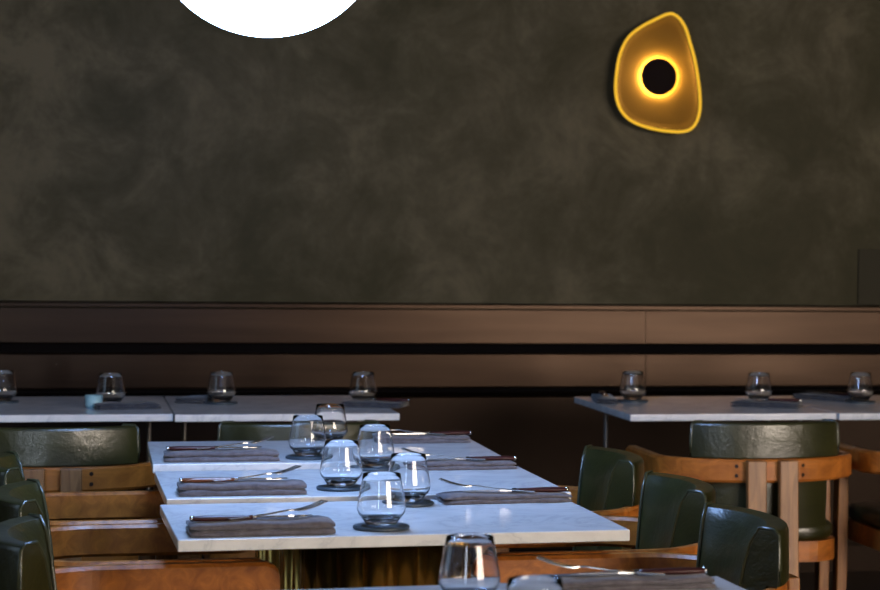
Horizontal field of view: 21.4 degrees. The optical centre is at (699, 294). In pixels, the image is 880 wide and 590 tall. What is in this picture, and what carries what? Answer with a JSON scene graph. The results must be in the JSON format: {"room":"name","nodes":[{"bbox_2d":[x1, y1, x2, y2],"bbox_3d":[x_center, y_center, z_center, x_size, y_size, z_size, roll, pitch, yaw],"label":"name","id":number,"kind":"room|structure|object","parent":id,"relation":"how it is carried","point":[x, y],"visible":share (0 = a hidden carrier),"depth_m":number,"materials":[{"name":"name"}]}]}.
{"room":"restaurant","nodes":[
{"label":"restaurant","id":0,"kind":"room"},
{"bbox_2d":[0,0,879,311],"bbox_3d":[-0.206,-0.655,8.996,10.900,3.500,0.100,0,1,-15],"label":"wall","id":1,"kind":"structure","parent":0,"point":[381,151],"depth_m":8.73,"materials":[{"name":"paint"}]},
{"bbox_2d":[0,307,645,343],"bbox_3d":[-2.789,0.108,8.251,5.334,0.132,0.024,0,1,-15],"label":"wall panel","id":2,"kind":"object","parent":1,"relation":"attached to","point":[18,325],"depth_m":8.61,"materials":[{"name":"paint"}]},
{"bbox_2d":[0,353,645,388],"bbox_3d":[-2.790,0.274,8.250,5.334,0.132,0.032,0,1,-15],"label":"wall panel","id":3,"kind":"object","parent":1,"relation":"attached to","point":[31,370],"depth_m":8.61,"materials":[{"name":"paint"}]},
{"bbox_2d":[0,390,879,554],"bbox_3d":[-0.205,0.675,8.957,10.700,0.602,0.038,0,1,-15],"label":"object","id":4,"kind":"structure","parent":1,"relation":"attached to","point":[548,433],"depth_m":8.84,"materials":[{"name":"black paint"}]},
{"bbox_2d":[0,344,879,352],"bbox_3d":[-0.203,0.209,8.963,10.700,0.034,0.006,0,1,-15],"label":"trim","id":5,"kind":"structure","parent":1,"relation":"attached to","point":[4,348],"depth_m":8.73,"materials":[{"name":"black"}]},
{"bbox_2d":[0,300,879,310],"bbox_3d":[-0.198,0.047,8.948,10.700,0.022,0.030,0,1,-15],"label":"trim","id":6,"kind":"structure","parent":1,"relation":"attached to","point":[22,303],"depth_m":8.71,"materials":[{"name":"paint"}]},
{"bbox_2d":[16,386,879,393],"bbox_3d":[-0.205,0.366,8.966,10.700,0.016,0.006,0,1,-15],"label":"trim","id":7,"kind":"structure","parent":1,"relation":"attached to","point":[844,387],"depth_m":8.75,"materials":[{"name":"black"}]},
{"bbox_2d":[202,541,879,572],"bbox_3d":[-0.210,1.036,8.967,10.700,0.120,0.035,0,1,-15],"label":"baseboard","id":8,"kind":"structure","parent":1,"relation":"attached to","point":[860,557],"depth_m":9.17,"materials":[{"name":"black paint"}]},
{"bbox_2d":[614,12,701,132],"bbox_3d":[-0.169,-0.860,8.903,0.348,0.466,0.088,0,1,-15],"label":"wall sconce","id":9,"kind":"object","parent":1,"relation":"attached to","point":[657,87],"visible":1,"depth_m":8.89,"materials":[{"name":"gold metal"}]},
{"bbox_2d":[645,310,879,344],"bbox_3d":[2.375,0.145,9.651,5.364,0.132,0.024,0,1,-15],"label":"trim","id":10,"kind":"structure","parent":1,"relation":"attached to","point":[661,327],"depth_m":9.06,"materials":[{"name":"paint"}]},
{"bbox_2d":[645,353,879,386],"bbox_3d":[2.374,0.311,9.650,5.364,0.132,0.032,0,1,-15],"label":"trim","id":11,"kind":"structure","parent":1,"relation":"attached to","point":[661,369],"depth_m":9.05,"materials":[{"name":"paint"}]},
{"bbox_2d":[857,249,879,304],"bbox_3d":[0.925,-0.069,9.261,0.610,0.223,0.008,0,1,-15],"label":"hatch","id":12,"kind":"object","parent":1,"relation":"attached to","point":[868,259],"visible":1,"depth_m":9.19,"materials":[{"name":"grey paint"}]},
{"bbox_2d":[799,571,879,589],"bbox_3d":[1.313,1.266,3.341,10.900,0.060,11.900,0,1,-15],"label":"floor","id":13,"kind":"structure","parent":0,"point":[856,580],"depth_m":8.91,"materials":[{"name":"black"}]},
{"bbox_2d":[0,423,157,560],"bbox_3d":[-1.827,0.740,6.492,0.632,0.776,0.604,0,1,-15],"label":"armchair","id":14,"kind":"object","parent":13,"relation":"on","point":[64,459],"visible":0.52,"depth_m":6.28,"materials":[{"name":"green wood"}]},
{"bbox_2d":[0,396,172,489],"bbox_3d":[-2.067,0.730,7.417,0.680,0.750,0.840,0,1,-15],"label":"table","id":15,"kind":"object","parent":13,"relation":"on","point":[69,408],"visible":0.64,"depth_m":7.15,"materials":[{"name":"white stone"}]},
{"bbox_2d":[0,400,18,403],"bbox_3d":[-2.270,0.347,7.477,0.106,0.007,0.106,0,1,-15],"label":"coaster","id":16,"kind":"object","parent":15,"relation":"on","point":[10,401],"visible":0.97,"depth_m":7.44,"materials":[{"name":"grey stone"}]},
{"bbox_2d":[0,370,16,400],"bbox_3d":[-2.269,0.295,7.476,0.092,0.097,0.092,0,2,-44],"label":"tumbler","id":17,"kind":"object","parent":16,"relation":"on","point":[8,390],"visible":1,"depth_m":7.45,"materials":[{"name":"clear glass"}]},
{"bbox_2d":[85,395,102,407],"bbox_3d":[-1.928,0.338,7.316,0.056,0.040,0.056,0,1,-15],"label":"cup","id":18,"kind":"object","parent":15,"relation":"on","point":[90,400],"visible":0.84,"depth_m":7.29,"materials":[{"name":"teal ceramic"}]},
{"bbox_2d":[93,401,160,409],"bbox_3d":[-1.823,0.350,7.308,0.200,0.020,0.108,0,1,-23],"label":"napkin","id":19,"kind":"object","parent":15,"relation":"on","point":[137,404],"visible":1,"depth_m":7.27,"materials":[{"name":"fabric"}]},
{"bbox_3d":[-1.900,0.353,7.412,0.106,0.007,0.106,0,1,-15],"label":"coaster","id":20,"kind":"object","parent":15,"relation":"on","visible":0},
{"bbox_2d":[96,373,124,401],"bbox_3d":[-1.899,0.301,7.411,0.092,0.097,0.092,0,1,-17],"label":"tumbler","id":21,"kind":"object","parent":20,"relation":"on","point":[110,385],"visible":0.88,"depth_m":7.38,"materials":[{"name":"clear glass"}]},
{"bbox_2d":[0,451,176,559],"bbox_3d":[-1.449,0.768,5.379,0.604,0.776,0.632,0,1,-17],"label":"armchair","id":22,"kind":"object","parent":13,"relation":"on","point":[90,507],"visible":0.34,"depth_m":5.65,"materials":[{"name":"brown wood"}]},
{"bbox_2d":[0,478,262,567],"bbox_3d":[-1.220,0.785,4.746,0.604,0.776,0.632,0,1,-15],"label":"armchair","id":23,"kind":"object","parent":13,"relation":"on","point":[21,498],"visible":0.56,"depth_m":4.99,"materials":[{"name":"brown wood"}]},
{"bbox_2d":[0,513,279,589],"bbox_3d":[-1.037,0.800,4.128,0.604,0.776,0.632,0,1,-15],"label":"armchair","id":24,"kind":"object","parent":13,"relation":"on","point":[26,555],"visible":1,"depth_m":4.38,"materials":[{"name":"brown leather"}]},
{"bbox_2d":[164,395,399,440],"bbox_3d":[-1.398,0.735,7.583,0.691,0.750,0.870,0,1,-15],"label":"table","id":25,"kind":"object","parent":13,"relation":"on","point":[248,408],"visible":0.52,"depth_m":7.32,"materials":[{"name":"white stone"}]},
{"bbox_2d":[175,395,211,403],"bbox_3d":[-1.659,0.345,7.642,0.108,0.020,0.180,1,1,13],"label":"napkin","id":26,"kind":"object","parent":25,"relation":"on","point":[201,399],"visible":0.66,"depth_m":7.56,"materials":[{"name":"fabric"}]},
{"bbox_2d":[205,401,237,404],"bbox_3d":[-1.574,0.354,7.562,0.106,0.007,0.106,0,1,-15],"label":"coaster","id":27,"kind":"object","parent":25,"relation":"on","point":[206,402],"visible":0.95,"depth_m":7.52,"materials":[{"name":"grey stone"}]},
{"bbox_2d":[207,372,235,401],"bbox_3d":[-1.573,0.302,7.561,0.092,0.097,0.092,0,2,-40],"label":"tumbler","id":28,"kind":"object","parent":27,"relation":"on","point":[221,386],"visible":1,"depth_m":7.53,"materials":[{"name":"clear glass"}]},
{"bbox_2d":[341,400,409,408],"bbox_3d":[-1.060,0.355,7.514,0.200,0.020,0.108,1,1,10],"label":"napkin","id":29,"kind":"object","parent":25,"relation":"on","point":[351,403],"visible":0.98,"depth_m":7.47,"materials":[{"name":"fabric"}]},
{"bbox_2d":[343,398,409,401],"bbox_3d":[-1.056,0.341,7.514,0.225,0.011,0.022,1,1,10],"label":"table knife","id":30,"kind":"object","parent":29,"relation":"on","point":[374,399],"visible":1,"depth_m":7.50,"materials":[{"name":"silver metal"}]},
{"bbox_3d":[-1.122,0.358,7.654,0.106,0.007,0.106,0,1,-15],"label":"coaster","id":31,"kind":"object","parent":25,"relation":"on","visible":0},
{"bbox_2d":[349,372,376,399],"bbox_3d":[-1.121,0.306,7.653,0.092,0.097,0.092,0,1,-19],"label":"tumbler","id":32,"kind":"object","parent":31,"relation":"on","point":[362,385],"visible":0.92,"depth_m":7.62,"materials":[{"name":"clear glass"}]},
{"bbox_2d":[203,420,379,558],"bbox_3d":[-1.192,0.743,6.747,0.632,0.776,0.604,0,1,-15],"label":"armchair","id":33,"kind":"object","parent":13,"relation":"on","point":[227,430],"visible":0.09,"depth_m":6.50,"materials":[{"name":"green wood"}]},
{"bbox_2d":[147,439,500,569],"bbox_3d":[-0.958,0.773,5.817,0.850,0.760,0.620,0,1,-15],"label":"marble table","id":34,"kind":"object","parent":13,"relation":"on","point":[155,449],"visible":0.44,"depth_m":5.73,"materials":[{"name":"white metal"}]},
{"bbox_2d":[163,448,279,461],"bbox_3d":[-1.151,0.384,5.527,0.268,0.026,0.107,0,1,-15],"label":"napkin","id":35,"kind":"object","parent":34,"relation":"on","point":[234,454],"visible":0.98,"depth_m":5.49,"materials":[{"name":"grey fabric"}]},
{"bbox_2d":[166,446,260,450],"bbox_3d":[-1.165,0.366,5.517,0.225,0.011,0.022,0,1,-18],"label":"table knife","id":36,"kind":"object","parent":35,"relation":"on","point":[174,448],"visible":1,"depth_m":5.50,"materials":[{"name":"silver metal"}]},
{"bbox_2d":[194,436,273,448],"bbox_3d":[-1.125,0.356,5.553,0.204,0.023,0.023,0,2,-39],"label":"fork","id":37,"kind":"object","parent":35,"relation":"on","point":[267,437],"visible":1,"depth_m":5.57,"materials":[{"name":"silver metal"}]},
{"bbox_2d":[285,454,322,459],"bbox_3d":[-0.955,0.394,5.596,0.106,0.007,0.106,0,1,-15],"label":"coaster","id":38,"kind":"object","parent":34,"relation":"on","point":[291,456],"visible":0.66,"depth_m":5.56,"materials":[{"name":"grey stone"}]},
{"bbox_2d":[288,415,325,455],"bbox_3d":[-0.954,0.342,5.595,0.092,0.097,0.092,0,1,-19],"label":"tumbler","id":39,"kind":"object","parent":38,"relation":"on","point":[307,437],"visible":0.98,"depth_m":5.56,"materials":[{"name":"clear glass"}]},
{"bbox_2d":[392,434,469,443],"bbox_3d":[-0.741,0.380,6.104,0.250,0.019,0.108,0,1,-15],"label":"napkin","id":40,"kind":"object","parent":34,"relation":"on","point":[408,438],"visible":0.77,"depth_m":6.07,"materials":[{"name":"grey fabric"}]},
{"bbox_2d":[391,429,445,434],"bbox_3d":[-0.775,0.356,6.100,0.204,0.023,0.023,1,1,9],"label":"fork","id":41,"kind":"object","parent":40,"relation":"on","point":[391,429],"visible":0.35,"depth_m":6.09,"materials":[{"name":"silver metal"}]},
{"bbox_2d":[392,431,471,434],"bbox_3d":[-0.716,0.367,6.106,0.225,0.011,0.022,0,1,-19],"label":"table knife","id":42,"kind":"object","parent":40,"relation":"on","point":[446,432],"visible":0.95,"depth_m":6.12,"materials":[{"name":"silver metal"}]},
{"bbox_3d":[-0.965,0.385,5.997,0.106,0.007,0.106,0,1,-15],"label":"coaster","id":43,"kind":"object","parent":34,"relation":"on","visible":0},
{"bbox_2d":[315,403,347,439],"bbox_3d":[-0.965,0.333,5.996,0.092,0.097,0.092,2,2,44],"label":"tumbler","id":44,"kind":"object","parent":43,"relation":"on","point":[334,416],"visible":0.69,"depth_m":5.96,"materials":[{"name":"clear glass"}]},
{"bbox_2d":[154,466,570,589],"bbox_3d":[-0.769,0.792,5.122,0.850,0.756,0.580,0,1,-16],"label":"marble table","id":45,"kind":"object","parent":13,"relation":"on","point":[166,481],"visible":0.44,"depth_m":5.07,"materials":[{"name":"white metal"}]},
{"bbox_2d":[177,479,306,496],"bbox_3d":[-0.965,0.405,4.841,0.262,0.026,0.108,0,1,-16],"label":"napkin","id":46,"kind":"object","parent":45,"relation":"on","point":[289,486],"visible":0.97,"depth_m":4.80,"materials":[{"name":"grey fabric"}]},
{"bbox_2d":[179,477,287,482],"bbox_3d":[-0.980,0.388,4.832,0.225,0.011,0.022,0,1,-18],"label":"table knife","id":47,"kind":"object","parent":46,"relation":"on","point":[194,479],"visible":1,"depth_m":4.81,"materials":[{"name":"silver metal"}]},
{"bbox_2d":[211,465,300,480],"bbox_3d":[-0.939,0.377,4.868,0.204,0.023,0.023,0,2,-40],"label":"fork","id":48,"kind":"object","parent":46,"relation":"on","point":[294,467],"visible":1,"depth_m":4.89,"materials":[{"name":"silver metal"}]},
{"bbox_2d":[316,484,360,491],"bbox_3d":[-0.772,0.414,4.947,0.106,0.007,0.106,0,1,-15],"label":"coaster","id":49,"kind":"object","parent":45,"relation":"on","point":[324,487],"visible":0.63,"depth_m":4.91,"materials":[{"name":"grey stone"}]},
{"bbox_2d":[320,440,362,486],"bbox_3d":[-0.771,0.362,4.946,0.092,0.097,0.092,0,1,-24],"label":"tumbler","id":50,"kind":"object","parent":49,"relation":"on","point":[341,463],"visible":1,"depth_m":4.91,"materials":[{"name":"clear glass"}]},
{"bbox_2d":[362,465,388,471],"bbox_3d":[-0.762,0.405,5.384,0.106,0.007,0.106,0,1,-15],"label":"coaster","id":51,"kind":"object","parent":45,"relation":"on","point":[367,469],"visible":0.36,"depth_m":5.34,"materials":[{"name":"grey stone"}]},
{"bbox_2d":[357,424,393,466],"bbox_3d":[-0.761,0.353,5.383,0.092,0.097,0.092,2,2,38],"label":"tumbler","id":52,"kind":"object","parent":51,"relation":"on","point":[376,447],"visible":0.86,"depth_m":5.35,"materials":[{"name":"clear glass"}]},
{"bbox_2d":[427,459,516,470],"bbox_3d":[-0.571,0.400,5.446,0.258,0.019,0.108,0,1,-16],"label":"napkin","id":53,"kind":"object","parent":45,"relation":"on","point":[434,464],"visible":0.71,"depth_m":5.41,"materials":[{"name":"grey fabric"}]},
{"bbox_2d":[401,448,486,459],"bbox_3d":[-0.605,0.376,5.441,0.204,0.023,0.023,1,1,8],"label":"fork","id":54,"kind":"object","parent":53,"relation":"on","point":[404,449],"visible":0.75,"depth_m":5.44,"materials":[{"name":"silver metal"}]},
{"bbox_2d":[426,456,516,459],"bbox_3d":[-0.546,0.387,5.447,0.225,0.011,0.022,0,1,-12],"label":"table knife","id":55,"kind":"object","parent":53,"relation":"on","point":[482,457],"visible":0.94,"depth_m":5.45,"materials":[{"name":"silver metal"}]},
{"bbox_2d":[160,500,629,589],"bbox_3d":[-0.620,0.810,4.523,0.838,0.750,0.570,0,1,-16],"label":"marble table","id":56,"kind":"object","parent":13,"relation":"on","point":[349,557],"visible":0.69,"depth_m":4.37,"materials":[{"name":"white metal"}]},
{"bbox_2d":[186,515,335,537],"bbox_3d":[-0.809,0.425,4.237,0.262,0.026,0.108,0,1,-17],"label":"napkin","id":57,"kind":"object","parent":56,"relation":"on","point":[315,524],"visible":0.97,"depth_m":4.20,"materials":[{"name":"grey fabric"}]},
{"bbox_2d":[189,514,312,521],"bbox_3d":[-0.824,0.408,4.227,0.225,0.011,0.022,0,1,-20],"label":"table knife","id":58,"kind":"object","parent":57,"relation":"on","point":[206,518],"visible":1,"depth_m":4.21,"materials":[{"name":"silver metal"}]},
{"bbox_2d":[226,499,327,519],"bbox_3d":[-0.783,0.398,4.263,0.204,0.023,0.023,0,2,-41],"label":"fork","id":59,"kind":"object","parent":57,"relation":"on","point":[320,502],"visible":1,"depth_m":4.29,"materials":[{"name":"silver metal"}]},
{"bbox_2d":[353,522,409,531],"bbox_3d":[-0.600,0.436,4.325,0.106,0.007,0.106,0,1,-15],"label":"coaster","id":60,"kind":"object","parent":56,"relation":"on","point":[398,526],"visible":0.88,"depth_m":4.29,"materials":[{"name":"grey stone"}]},
{"bbox_2d":[357,471,405,525],"bbox_3d":[-0.599,0.384,4.324,0.092,0.097,0.092,0,1,-15],"label":"tumbler","id":61,"kind":"object","parent":60,"relation":"on","point":[381,499],"visible":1,"depth_m":4.29,"materials":[{"name":"clear glass"}]},
{"bbox_2d":[406,499,433,507],"bbox_3d":[-0.600,0.427,4.724,0.106,0.007,0.106,0,1,-15],"label":"coaster","id":62,"kind":"object","parent":56,"relation":"on","point":[424,503],"visible":0.44,"depth_m":4.69,"materials":[{"name":"grey stone"}]},
{"bbox_2d":[388,453,430,502],"bbox_3d":[-0.599,0.375,4.723,0.092,0.097,0.092,0,1,-34],"label":"tumbler","id":63,"kind":"object","parent":62,"relation":"on","point":[413,467],"visible":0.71,"depth_m":4.69,"materials":[{"name":"clear glass"}]},
{"bbox_2d":[435,491,572,504],"bbox_3d":[-0.411,0.422,4.816,0.272,0.019,0.108,0,1,-17],"label":"napkin","id":64,"kind":"object","parent":56,"relation":"on","point":[451,497],"visible":0.94,"depth_m":4.78,"materials":[{"name":"grey fabric"}]},
{"bbox_2d":[438,478,535,491],"bbox_3d":[-0.445,0.398,4.812,0.204,0.023,0.023,1,1,7],"label":"fork","id":65,"kind":"object","parent":64,"relation":"on","point":[440,479],"visible":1,"depth_m":4.81,"materials":[{"name":"silver metal"}]},
{"bbox_2d":[463,487,568,491],"bbox_3d":[-0.386,0.408,4.818,0.225,0.011,0.022,0,1,-14],"label":"table knife","id":66,"kind":"object","parent":64,"relation":"on","point":[538,489],"visible":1,"depth_m":4.82,"materials":[{"name":"silver metal"}]},
{"bbox_2d":[303,576,745,589],"bbox_3d":[-0.288,0.839,3.347,0.850,0.750,0.620,0,1,-17],"label":"marble table","id":67,"kind":"object","parent":13,"relation":"on","point":[721,584],"visible":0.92,"depth_m":3.60,"materials":[{"name":"white stone"}]},
{"bbox_2d":[540,571,715,589],"bbox_3d":[-0.122,0.451,3.630,0.275,0.019,0.108,0,1,-17],"label":"napkin","id":68,"kind":"object","parent":67,"relation":"on","point":[601,581],"visible":0.78,"depth_m":3.60,"materials":[{"name":"grey fabric"}]},
{"bbox_2d":[536,556,665,574],"bbox_3d":[-0.156,0.426,3.626,0.204,0.023,0.023,1,1,7],"label":"fork","id":69,"kind":"object","parent":68,"relation":"on","point":[541,558],"visible":1,"depth_m":3.62,"materials":[{"name":"silver metal"}]},
{"bbox_2d":[569,567,707,574],"bbox_3d":[-0.097,0.438,3.632,0.225,0.011,0.022,0,1,-15],"label":"table knife","id":70,"kind":"object","parent":68,"relation":"on","point":[680,570],"visible":1,"depth_m":3.64,"materials":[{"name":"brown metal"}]},
{"bbox_3d":[-0.343,0.458,3.416,0.106,0.007,0.106,0,1,-15],"label":"coaster","id":71,"kind":"object","parent":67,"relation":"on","visible":0},
{"bbox_2d":[438,533,499,589],"bbox_3d":[-0.342,0.406,3.415,0.092,0.097,0.092,0,2,-36],"label":"tumbler","id":72,"kind":"object","parent":71,"relation":"on","point":[469,561],"visible":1,"depth_m":3.38,"materials":[{"name":"clear glass"}]},
{"bbox_3d":[-0.216,0.469,2.990,0.106,0.007,0.106,0,1,-15],"label":"coaster","id":73,"kind":"object","parent":67,"relation":"on","visible":0},
{"bbox_2d":[506,575,562,589],"bbox_3d":[-0.215,0.417,2.989,0.092,0.097,0.092,0,1,-18],"label":"tumbler","id":74,"kind":"object","parent":73,"relation":"on","point":[522,582],"visible":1,"depth_m":2.97,"materials":[{"name":"clear glass"}]},
{"bbox_2d":[557,445,643,550],"bbox_3d":[-0.388,0.776,5.666,0.604,0.776,0.632,0,1,-15],"label":"armchair","id":75,"kind":"object","parent":13,"relation":"on","point":[610,479],"visible":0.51,"depth_m":5.73,"materials":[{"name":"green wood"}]},
{"bbox_2d":[495,470,715,554],"bbox_3d":[-0.219,0.792,5.013,0.604,0.776,0.632,0,1,-15],"label":"armchair","id":76,"kind":"object","parent":13,"relation":"on","point":[671,506],"visible":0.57,"depth_m":5.11,"materials":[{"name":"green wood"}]},
{"bbox_2d":[497,501,799,589],"bbox_3d":[-0.085,0.807,4.386,0.604,0.776,0.632,0,1,-15],"label":"armchair","id":77,"kind":"object","parent":13,"relation":"on","point":[746,548],"visible":0.81,"depth_m":4.52,"materials":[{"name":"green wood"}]},
{"bbox_2d":[574,396,835,447],"bbox_3d":[-0.005,0.748,7.834,0.692,0.750,0.855,0,1,-15],"label":"table","id":78,"kind":"object","parent":13,"relation":"on","point":[657,408],"visible":0.56,"depth_m":7.58,"materials":[{"name":"white stone"}]},
{"bbox_2d":[590,393,617,403],"bbox_3d":[-0.330,0.356,7.930,0.078,0.020,0.280,1,1,-7],"label":"napkin","id":79,"kind":"object","parent":78,"relation":"on","point":[598,398],"visible":0.98,"depth_m":7.81,"materials":[{"name":"fabric"}]},
{"bbox_2d":[599,390,608,395],"bbox_3d":[-0.331,0.342,7.934,0.022,0.011,0.225,1,1,-7],"label":"table knife","id":80,"kind":"object","parent":79,"relation":"on","point":[603,393],"visible":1,"depth_m":7.94,"materials":[{"name":"silver metal"}]},
{"bbox_2d":[618,399,647,402],"bbox_3d":[-0.232,0.364,7.926,0.106,0.007,0.106,0,1,-15],"label":"coaster","id":81,"kind":"object","parent":78,"relation":"on","point":[619,400],"visible":0.94,"depth_m":7.88,"materials":[{"name":"grey stone"}]},
{"bbox_2d":[619,371,645,399],"bbox_3d":[-0.231,0.312,7.925,0.092,0.097,0.092,0,1,-20],"label":"tumbler","id":82,"kind":"object","parent":81,"relation":"on","point":[632,386],"visible":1,"depth_m":7.89,"materials":[{"name":"clear glass"}]},
{"bbox_2d":[730,400,802,407],"bbox_3d":[0.225,0.367,7.760,0.230,0.020,0.108,1,1,13],"label":"napkin","id":83,"kind":"object","parent":78,"relation":"on","point":[739,403],"visible":1,"depth_m":7.72,"materials":[{"name":"fabric"}]},
{"bbox_2d":[735,398,800,401],"bbox_3d":[0.230,0.352,7.758,0.225,0.011,0.022,1,1,13],"label":"table knife","id":84,"kind":"object","parent":83,"relation":"on","point":[766,399],"visible":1,"depth_m":7.75,"materials":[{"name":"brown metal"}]},
{"bbox_3d":[0.202,0.369,7.940,0.106,0.007,0.106,0,1,-15],"label":"coaster","id":85,"kind":"object","parent":78,"relation":"on","visible":0},
{"bbox_2d":[745,372,771,400],"bbox_3d":[0.203,0.317,7.939,0.092,0.097,0.092,0,2,-39],"label":"tumbler","id":86,"kind":"object","parent":85,"relation":"on","point":[758,386],"visible":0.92,"depth_m":7.90,"materials":[{"name":"clear glass"}]},
{"bbox_2d":[625,419,851,589],"bbox_3d":[0.144,0.754,7.005,0.632,0.776,0.604,0,1,-15],"label":"armchair","id":87,"kind":"object","parent":13,"relation":"on","point":[783,470],"visible":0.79,"depth_m":6.78,"materials":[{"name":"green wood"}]},
{"bbox_2d":[769,395,879,574],"bbox_3d":[0.663,0.753,8.007,0.680,0.750,0.870,0,1,-15],"label":"table","id":88,"kind":"object","parent":13,"relation":"on","point":[843,410],"visible":0.27,"depth_m":7.76,"materials":[{"name":"white stone"}]},
{"bbox_2d":[792,392,851,401],"bbox_3d":[0.455,0.361,8.153,0.108,0.020,0.260,0,2,-43],"label":"napkin","id":89,"kind":"object","parent":88,"relation":"on","point":[812,395],"visible":0.88,"depth_m":8.12,"materials":[{"name":"fabric"}]},
{"bbox_2d":[805,391,848,395],"bbox_3d":[0.459,0.347,8.150,0.022,0.011,0.225,0,2,-43],"label":"table knife","id":90,"kind":"object","parent":89,"relation":"on","point":[833,393],"visible":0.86,"depth_m":8.12,"materials":[{"name":"silver metal"}]},
{"bbox_2d":[845,400,874,403],"bbox_3d":[0.558,0.372,8.021,0.106,0.007,0.106,0,1,-15],"label":"coaster","id":91,"kind":"object","parent":88,"relation":"on","point":[846,401],"visible":0.99,"depth_m":7.98,"materials":[{"name":"grey stone"}]},
{"bbox_2d":[847,372,873,400],"bbox_3d":[0.559,0.320,8.020,0.092,0.097,0.092,1,1,27],"label":"tumbler","id":92,"kind":"object","parent":91,"relation":"on","point":[860,386],"visible":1,"depth_m":7.99,"materials":[{"name":"clear glass"}]},
{"bbox_2d":[833,443,879,589],"bbox_3d":[0.782,0.757,7.261,0.632,0.776,0.604,0,1,-15],"label":"armchair","id":93,"kind":"object","parent":13,"relation":"on","point":[862,527],"visible":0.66,"depth_m":7.33,"materials":[{"name":"brown wood"}]},
{"bbox_3d":[1.359,-2.303,3.265,10.900,0.080,11.900,0,1,-15],"label":"ceiling","id":94,"kind":"structure","parent":0,"visible":0},
{"bbox_2d":[181,0,354,37],"bbox_3d":[-0.899,-1.433,4.799,0.496,1.785,0.496,0,1,-15],"label":"globe pendant","id":95,"kind":"object","parent":94,"relation":"hanging from","point":[256,18],"visible":1,"depth_m":4.72,"materials":[{"name":"white glass"}]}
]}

